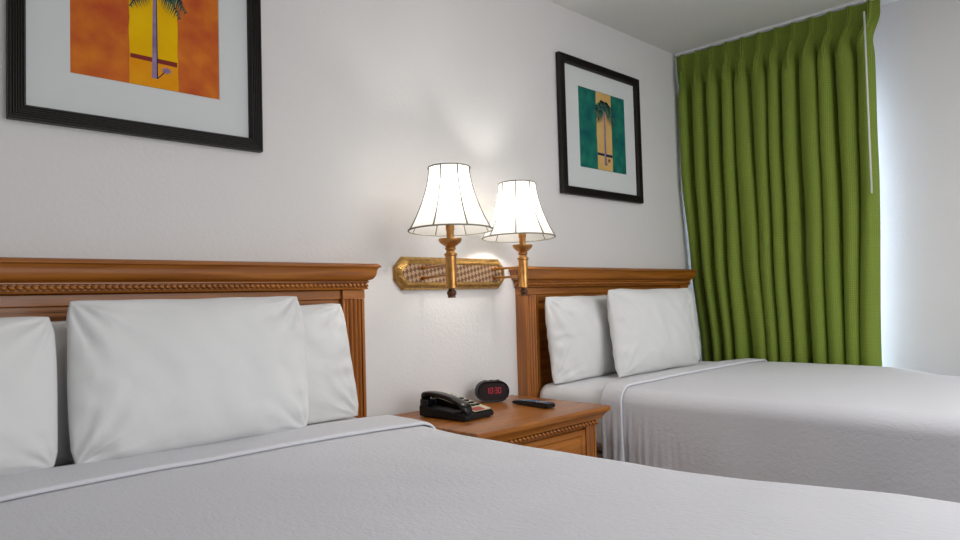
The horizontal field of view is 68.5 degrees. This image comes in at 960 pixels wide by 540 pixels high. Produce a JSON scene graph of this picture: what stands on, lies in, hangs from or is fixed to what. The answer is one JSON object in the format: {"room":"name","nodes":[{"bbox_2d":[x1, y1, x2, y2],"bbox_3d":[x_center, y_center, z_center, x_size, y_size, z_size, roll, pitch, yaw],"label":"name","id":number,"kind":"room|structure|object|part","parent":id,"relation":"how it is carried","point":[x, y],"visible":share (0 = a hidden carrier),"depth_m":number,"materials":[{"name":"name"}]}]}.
{"room":"hotel room","nodes":[
{"label":"hotel room","id":0,"kind":"room"},
{"bbox_2d":[0,0,697,416],"bbox_3d":[-0.755,-0.049,2.396,6.060,2.585,0.120,1,-3,-45],"label":"wall","id":1,"kind":"structure","parent":0,"point":[360,98],"depth_m":2.71,"materials":[{"name":"paint"}]},
{"bbox_2d":[6,0,262,152],"bbox_3d":[-0.989,-0.745,2.104,0.715,0.703,0.027,1,-3,-45],"label":"framed picture","id":2,"kind":"object","parent":1,"relation":"attached to","point":[184,71],"visible":1,"depth_m":2.09,"materials":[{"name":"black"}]},
{"bbox_2d":[70,0,218,98],"bbox_3d":[-0.991,-0.745,2.113,0.425,0.395,0.002,1,-3,-45],"label":"painting","id":3,"kind":"object","parent":2,"relation":"attached to","point":[164,47],"depth_m":2.11,"materials":[{"name":"orange paper"}]},
{"bbox_2d":[0,257,381,417],"bbox_3d":[-0.925,0.603,2.023,1.544,1.262,0.104,1,-3,-45],"label":"headboard","id":4,"kind":"object","parent":1,"relation":"attached to","point":[48,285],"visible":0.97,"depth_m":2.07,"materials":[{"name":"brown wood"}]},
{"bbox_3d":[-0.962,0.120,2.066,1.269,0.037,0.037,1,-3,-45],"label":"rail moulding","id":5,"kind":"part","parent":4,"relation":"part of","materials":[{"name":"brown wood"}]},
{"bbox_3d":[-0.960,0.084,2.065,1.269,0.032,0.046,1,-3,-45],"label":"rail","id":6,"kind":"part","parent":4,"relation":"part of","materials":[{"name":"brown wood"}]},
{"bbox_3d":[-0.948,0.050,2.053,1.485,0.016,0.068,1,-3,-45],"label":"bead moulding","id":7,"kind":"part","parent":4,"relation":"part of","materials":[{"name":"brown wood"}]},
{"bbox_3d":[-0.941,0.019,2.046,1.544,0.093,0.104,1,-3,-45],"label":"crown","id":8,"kind":"part","parent":4,"relation":"part of","materials":[{"name":"brown wood"}]},
{"bbox_3d":[-0.456,0.673,2.517,0.092,1.136,0.056,1,-3,-45],"label":"post","id":9,"kind":"part","parent":4,"relation":"part of","materials":[{"name":"brown wood"}]},
{"bbox_2d":[393,163,555,297],"bbox_3d":[0.012,-0.131,2.755,0.782,0.474,0.454,1,-3,-45],"label":"wall sconce","id":10,"kind":"object","parent":1,"relation":"attached to","point":[450,207],"visible":1,"depth_m":2.78,"materials":[{"name":"white fabric"}]},
{"bbox_3d":[-0.163,0.005,2.663,0.022,0.057,0.290,0,-3,-26],"label":"swing arm","id":11,"kind":"part","parent":10,"relation":"part of","materials":[{"name":"gold metal"}]},
{"bbox_2d":[445,225,453,237],"bbox_3d":[-0.108,-0.138,2.536,0.032,0.062,0.032,1,-3,-45],"label":"socket","id":12,"kind":"object","parent":10,"relation":"attached to","point":[449,228],"depth_m":2.52,"materials":[{"name":"gold metal"}]},
{"bbox_3d":[-0.109,-0.254,2.543,0.300,0.234,0.300,1,-3,-45],"label":"lamp shade","id":13,"kind":"part","parent":10,"relation":"part of","materials":[{"name":"white fabric"}]},
{"bbox_3d":[-0.099,0.015,2.918,0.556,0.071,0.002,1,-3,-45],"label":"woven panel","id":14,"kind":"part","parent":10,"relation":"part of","materials":[{"name":"beige wicker"}]},
{"bbox_3d":[0.124,0.011,3.008,0.019,0.057,0.185,0,-3,-41],"label":"swing arm","id":15,"kind":"part","parent":10,"relation":"part of","materials":[{"name":"gold metal"}]},
{"bbox_3d":[0.158,-0.245,2.944,0.302,0.234,0.302,1,-3,-45],"label":"lamp shade","id":16,"kind":"part","parent":10,"relation":"part of","materials":[{"name":"white fabric"}]},
{"bbox_2d":[518,234,525,243],"bbox_3d":[0.177,-0.130,2.941,0.032,0.062,0.032,1,-3,-45],"label":"socket","id":17,"kind":"object","parent":10,"relation":"attached to","point":[522,237],"depth_m":2.93,"materials":[{"name":"gold metal"}]},
{"bbox_2d":[555,51,643,203],"bbox_3d":[0.647,-0.726,3.722,0.715,0.703,0.027,1,-3,-45],"label":"framed picture","id":18,"kind":"object","parent":1,"relation":"attached to","point":[598,107],"visible":1,"depth_m":3.70,"materials":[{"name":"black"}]},
{"bbox_2d":[578,86,625,173],"bbox_3d":[0.653,-0.734,3.739,0.414,0.416,0.002,1,-3,-45],"label":"painting","id":19,"kind":"object","parent":18,"relation":"attached to","point":[601,112],"depth_m":3.73,"materials":[{"name":"teal paper"}]},
{"bbox_2d":[508,266,697,397],"bbox_3d":[0.729,0.622,3.660,1.544,1.262,0.104,1,-3,-45],"label":"headboard","id":20,"kind":"object","parent":1,"relation":"attached to","point":[533,357],"visible":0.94,"depth_m":3.30,"materials":[{"name":"brown wood"}]},
{"bbox_3d":[0.230,0.681,3.195,0.092,1.136,0.056,1,-3,-45],"label":"post","id":21,"kind":"part","parent":20,"relation":"part of","materials":[{"name":"brown wood"}]},
{"bbox_3d":[0.267,0.591,3.250,0.034,0.877,0.037,1,-3,-45],"label":"stile moulding","id":22,"kind":"part","parent":20,"relation":"part of","materials":[{"name":"brown wood"}]},
{"bbox_3d":[0.698,0.587,3.692,1.199,0.857,0.017,1,-3,-45],"label":"panel","id":23,"kind":"part","parent":20,"relation":"part of","materials":[{"name":"brown wood"}]},
{"bbox_3d":[0.693,0.139,3.702,1.269,0.037,0.037,1,-3,-45],"label":"rail moulding","id":24,"kind":"part","parent":20,"relation":"part of","materials":[{"name":"brown wood"}]},
{"bbox_3d":[0.713,0.038,3.683,1.544,0.093,0.104,1,-3,-45],"label":"crown","id":25,"kind":"part","parent":20,"relation":"part of","materials":[{"name":"brown wood"}]},
{"bbox_3d":[0.706,0.069,3.689,1.485,0.016,0.068,1,-3,-45],"label":"bead moulding","id":26,"kind":"part","parent":20,"relation":"part of","materials":[{"name":"brown wood"}]},
{"bbox_3d":[0.694,0.103,3.701,1.269,0.032,0.046,1,-3,-45],"label":"rail","id":27,"kind":"part","parent":20,"relation":"part of","materials":[{"name":"brown wood"}]},
{"bbox_2d":[548,0,898,54],"bbox_3d":[1.217,-1.526,0.419,6.060,0.100,5.840,1,-3,-45],"label":"ceiling","id":28,"kind":"structure","parent":0,"point":[671,26],"depth_m":3.72,"materials":[{"name":"paint"}]},
{"bbox_2d":[675,0,881,365],"bbox_3d":[1.635,-0.083,3.851,0.128,2.535,1.153,0,-3,-42],"label":"curtain","id":29,"kind":"object","parent":28,"relation":"hanging from","point":[778,131],"visible":0.83,"depth_m":3.80,"materials":[{"name":"green fabric"}]},
{"bbox_2d":[698,0,959,375],"bbox_3d":[3.359,-0.162,2.447,0.140,2.585,5.600,1,-3,-45],"label":"wall","id":30,"kind":"structure","parent":0,"point":[916,43],"depth_m":3.52,"materials":[{"name":"paint"}]},
{"bbox_2d":[881,321,883,365],"bbox_3d":[1.848,-0.051,3.980,0.050,1.670,0.770,1,-3,-45],"label":"window","id":31,"kind":"structure","parent":30,"relation":"in","point":[881,321],"depth_m":3.68,"materials":[{"name":"white"}]},
{"bbox_3d":[1.292,1.156,0.313,6.060,0.100,5.840,1,-3,-45],"label":"floor","id":32,"kind":"structure","parent":0,"visible":0},
{"bbox_2d":[394,395,610,456],"bbox_3d":[0.077,0.883,2.660,0.730,0.697,0.517,1,-3,-45],"label":"nightstand","id":33,"kind":"object","parent":32,"relation":"on","point":[569,426],"visible":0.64,"depth_m":2.57,"materials":[{"name":"brown wood"}]},
{"bbox_2d":[419,391,493,421],"bbox_3d":[-0.098,0.490,2.589,0.257,0.092,0.156,-4,-3,41],"label":"telephone","id":34,"kind":"object","parent":33,"relation":"on","point":[443,405],"visible":1,"depth_m":2.54,"materials":[{"name":"black plastic"}]},
{"bbox_2d":[475,379,508,402],"bbox_3d":[0.048,0.501,2.927,0.138,0.088,0.063,-1,-2,-12],"label":"alarm clock","id":35,"kind":"object","parent":33,"relation":"on","point":[487,391],"visible":1,"depth_m":2.90,"materials":[{"name":"black plastic"}]},
{"bbox_2d":[512,399,554,408],"bbox_3d":[0.209,0.523,2.777,0.046,0.022,0.212,0,-3,-37],"label":"remote control","id":36,"kind":"object","parent":33,"relation":"on","point":[534,403],"visible":1,"depth_m":2.74,"materials":[{"name":"black plastic"}]},
{"bbox_3d":[0.063,0.598,2.678,0.670,0.016,0.479,1,-3,-45],"label":"bead moulding","id":37,"kind":"part","parent":33,"relation":"part of","materials":[{"name":"brown wood"}]},
{"bbox_3d":[0.219,0.682,2.519,0.512,0.147,0.016,1,-3,-45],"label":"drawer","id":38,"kind":"part","parent":33,"relation":"part of","materials":[{"name":"brown wood"}]},
{"bbox_2d":[596,446,601,457],"bbox_3d":[1.481,0.846,2.933,1.370,0.716,2.025,1,-3,-45],"label":"bed","id":39,"kind":"object","parent":32,"relation":"on","point":[598,448],"visible":0.05,"depth_m":2.97,"materials":[{"name":"black plastic"}]},
{"bbox_3d":[1.475,0.616,2.942,1.370,0.256,2.025,1,-3,-45],"label":"mattress","id":40,"kind":"part","parent":39,"relation":"part of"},
{"bbox_2d":[540,361,712,446],"bbox_3d":[0.957,0.620,3.466,1.394,0.246,0.547,1,-3,-45],"label":"sheet","id":41,"kind":"object","parent":39,"relation":"on","point":[587,390],"visible":0.17,"depth_m":3.11,"materials":[{"name":"white fabric"}]},
{"bbox_2d":[545,295,616,383],"bbox_3d":[0.544,0.318,3.390,0.669,0.393,0.134,0,-3,-42],"label":"pillow","id":42,"kind":"object","parent":41,"relation":"on","point":[580,346],"visible":0.65,"depth_m":3.23,"materials":[{"name":"white fabric"}]},
{"bbox_2d":[607,288,699,377],"bbox_3d":[0.884,0.297,3.542,0.172,0.412,0.759,-4,-3,40],"label":"pillow","id":43,"kind":"object","parent":41,"relation":"on","point":[651,330],"visible":1,"depth_m":3.40,"materials":[{"name":"white fabric"}]},
{"bbox_2d":[641,288,700,359],"bbox_3d":[1.030,0.310,3.866,0.144,0.418,0.635,-4,-3,41],"label":"pillow","id":44,"kind":"object","parent":41,"relation":"on","point":[690,290],"visible":0.06,"depth_m":4.03,"materials":[{"name":"white fabric"}]},
{"bbox_2d":[600,358,959,502],"bbox_3d":[1.613,0.713,2.802,1.444,0.566,1.712,1,-3,-45],"label":"coverlet","id":45,"kind":"object","parent":39,"relation":"on","point":[894,430],"visible":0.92,"depth_m":2.49,"materials":[{"name":"white fabric"}]},
{"bbox_3d":[-0.211,0.826,1.260,1.400,0.716,2.025,1,-3,-45],"label":"bed","id":46,"kind":"object","parent":32,"relation":"on","visible":0},
{"bbox_2d":[54,417,355,466],"bbox_3d":[-0.750,0.607,1.808,1.423,0.251,0.504,1,-3,-45],"label":"sheet","id":47,"kind":"object","parent":46,"relation":"on","point":[350,417],"visible":0.02,"depth_m":2.35,"materials":[{"name":"white fabric"}]},
{"bbox_2d":[0,316,57,476],"bbox_3d":[-1.221,0.283,1.441,0.629,0.360,0.156,0,-3,-42],"label":"pillow","id":48,"kind":"object","parent":47,"relation":"on","point":[28,361],"visible":0.99,"depth_m":1.58,"materials":[{"name":"white fabric"}]},
{"bbox_2d":[51,321,73,465],"bbox_3d":[-1.162,0.309,1.694,0.600,0.366,0.133,0,-3,-43],"label":"pillow","id":49,"kind":"object","parent":47,"relation":"on","point":[64,456],"visible":0.12,"depth_m":1.75,"materials":[{"name":"white fabric"}]},
{"bbox_2d":[66,296,308,463],"bbox_3d":[-0.755,0.274,1.901,0.641,0.398,0.163,1,-3,-43],"label":"pillow","id":50,"kind":"object","parent":47,"relation":"on","point":[145,376],"visible":0.99,"depth_m":1.80,"materials":[{"name":"white fabric"}]},
{"bbox_2d":[300,303,357,424],"bbox_3d":[-0.666,0.304,2.191,0.139,0.387,0.660,-4,-3,43],"label":"pillow","id":51,"kind":"object","parent":47,"relation":"on","point":[332,392],"visible":0.37,"depth_m":2.31,"materials":[{"name":"white fabric"}]},
{"bbox_2d":[0,415,959,539],"bbox_3d":[-0.123,0.669,1.173,1.472,0.523,1.836,1,-3,-45],"label":"coverlet","id":52,"kind":"object","parent":46,"relation":"on","point":[382,477],"visible":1,"depth_m":1.37,"materials":[{"name":"white fabric"}]}
]}

